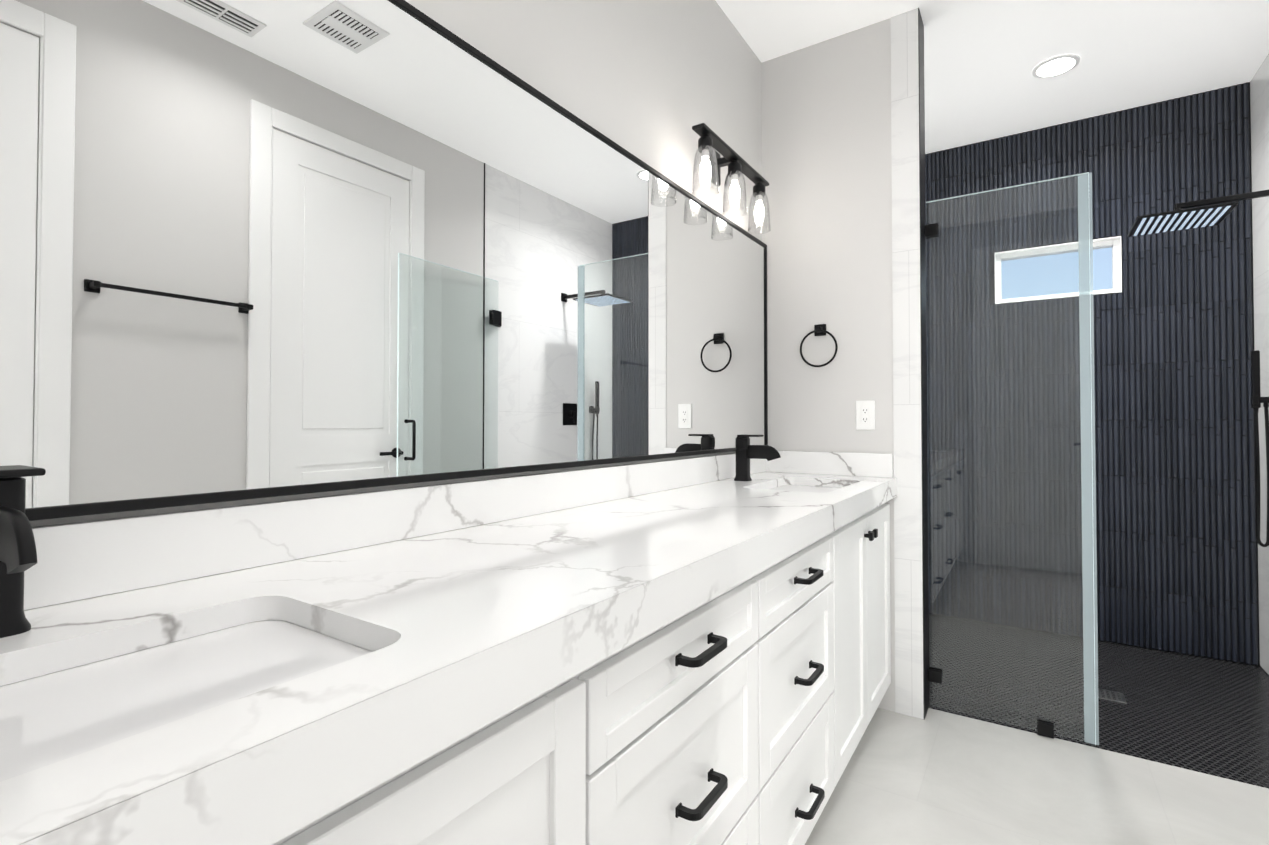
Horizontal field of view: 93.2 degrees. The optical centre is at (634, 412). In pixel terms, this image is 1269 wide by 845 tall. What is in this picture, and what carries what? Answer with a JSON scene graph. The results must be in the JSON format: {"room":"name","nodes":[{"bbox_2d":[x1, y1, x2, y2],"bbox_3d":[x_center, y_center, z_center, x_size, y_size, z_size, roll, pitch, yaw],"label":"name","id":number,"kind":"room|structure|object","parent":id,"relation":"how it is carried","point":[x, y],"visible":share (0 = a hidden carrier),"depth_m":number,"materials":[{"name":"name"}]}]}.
{"room":"bathroom","nodes":[
{"label":"bathroom","id":0,"kind":"room"},
{"bbox_2d":[29,0,761,526],"bbox_3d":[0.139,-0.205,2.117,0.120,2.740,4.450,-1,-1,33],"label":"wall","id":1,"kind":"structure","parent":0,"point":[651,82],"depth_m":1.81,"materials":[{"name":"white paint"}]},
{"bbox_2d":[0,0,767,520],"bbox_3d":[-0.191,-0.310,1.480,0.026,0.894,2.780,-1,-1,33],"label":"vanity mirror","id":2,"kind":"object","parent":1,"relation":"attached to","point":[260,248],"visible":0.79,"depth_m":0.98,"materials":[{"name":"black mirror"}]},
{"bbox_2d":[692,123,770,233],"bbox_3d":[0.339,-0.850,2.187,0.146,0.258,0.580,-1,-1,33],"label":"sconce","id":3,"kind":"object","parent":1,"relation":"attached to","point":[712,162],"visible":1,"depth_m":2.15,"materials":[{"name":"black"}]},
{"bbox_2d":[762,8,928,719],"bbox_3d":[0.873,-0.198,2.539,0.643,2.740,0.139,-1,-1,33],"label":"wall","id":4,"kind":"structure","parent":0,"point":[843,153],"depth_m":2.44,"materials":[{"name":"white paint"}]},
{"bbox_2d":[800,324,837,366],"bbox_3d":[0.771,-0.279,2.503,0.157,0.182,0.040,-1,-1,33],"label":"towel ring","id":5,"kind":"object","parent":4,"relation":"attached to","point":[819,329],"visible":0.98,"depth_m":2.50,"materials":[{"name":"black metal"}]},
{"bbox_2d":[856,400,874,429],"bbox_3d":[0.929,0.010,2.414,0.072,0.118,0.007,-1,-1,33],"label":"outlet","id":6,"kind":"object","parent":4,"relation":"attached to","point":[865,414],"visible":1,"depth_m":2.41,"materials":[{"name":"white plastic"}]},
{"bbox_2d":[925,172,1098,744],"bbox_3d":[1.390,0.160,2.246,0.534,2.012,0.034,-1,-1,33],"label":"glass panel","id":7,"kind":"object","parent":4,"relation":"attached to","point":[1044,728],"visible":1,"depth_m":2.17,"materials":[{"name":"clear glass"}]},
{"bbox_2d":[715,0,1268,153],"bbox_3d":[0.971,-1.633,1.593,2.112,0.100,4.450,-1,-1,33],"label":"ceiling","id":8,"kind":"structure","parent":0,"point":[983,59],"depth_m":2.58,"materials":[{"name":"white paint"}]},
{"bbox_2d":[1032,54,1079,78],"bbox_3d":[1.902,-1.560,2.709,0.180,0.007,0.180,-1,-1,33],"label":"recessed light","id":9,"kind":"object","parent":8,"relation":"in","point":[1055,66],"visible":1,"depth_m":2.70,"materials":[{"name":"white"}]},
{"bbox_2d":[805,613,1268,844],"bbox_3d":[0.971,1.206,1.547,2.112,0.100,4.450,-1,-1,33],"label":"floor","id":10,"kind":"structure","parent":0,"point":[936,777],"depth_m":2.03,"materials":[{"name":"tile"}]},
{"bbox_2d":[0,434,896,844],"bbox_3d":[0.036,0.610,1.325,0.560,1.084,2.786,-1,-1,33],"label":"bathroom vanity","id":11,"kind":"object","parent":10,"relation":"on","point":[684,652],"visible":1,"depth_m":0.75,"materials":[{"name":"white stone"}]},
{"bbox_2d":[1091,688,1126,703],"bbox_3d":[1.972,1.176,2.498,0.110,0.003,0.110,-1,-1,33],"label":"shower drain","id":12,"kind":"object","parent":10,"relation":"on","point":[1111,695],"visible":0.77,"depth_m":2.49,"materials":[{"name":"silver metal"}]},
{"bbox_2d":[925,82,1259,664],"bbox_3d":[2.159,-0.184,3.375,1.872,2.740,0.128,-1,-1,33],"label":"wall","id":13,"kind":"structure","parent":0,"point":[1176,559],"depth_m":3.09,"materials":[{"name":"black tile"}]},
{"bbox_2d":[995,236,1121,303],"bbox_3d":[2.299,-0.761,3.280,0.559,0.289,0.108,-1,-1,33],"label":"shower window","id":14,"kind":"structure","parent":13,"relation":"in","point":[1114,243],"depth_m":3.25,"materials":[{"name":"white glass"}]},
{"bbox_2d":[1250,53,1268,674],"bbox_3d":[1.801,-0.222,1.024,0.124,2.740,4.450,-1,-1,33],"label":"wall","id":15,"kind":"structure","parent":0,"point":[1259,96],"depth_m":2.72,"materials":[{"name":"white paint"}]},
{"bbox_2d":[1127,190,1268,236],"bbox_3d":[2.362,-0.846,2.454,0.505,0.097,0.300,-1,-1,33],"label":"shower head","id":16,"kind":"object","parent":15,"relation":"attached to","point":[1180,217],"visible":1,"depth_m":2.46},
{"bbox_2d":[1250,350,1268,546],"bbox_3d":[2.721,0.155,2.591,0.074,0.850,0.054,-1,-1,33],"label":"shower","id":17,"kind":"object","parent":15,"relation":"attached to","point":[1257,399],"visible":1,"depth_m":2.60,"materials":[{"name":"black metal"}]}
]}

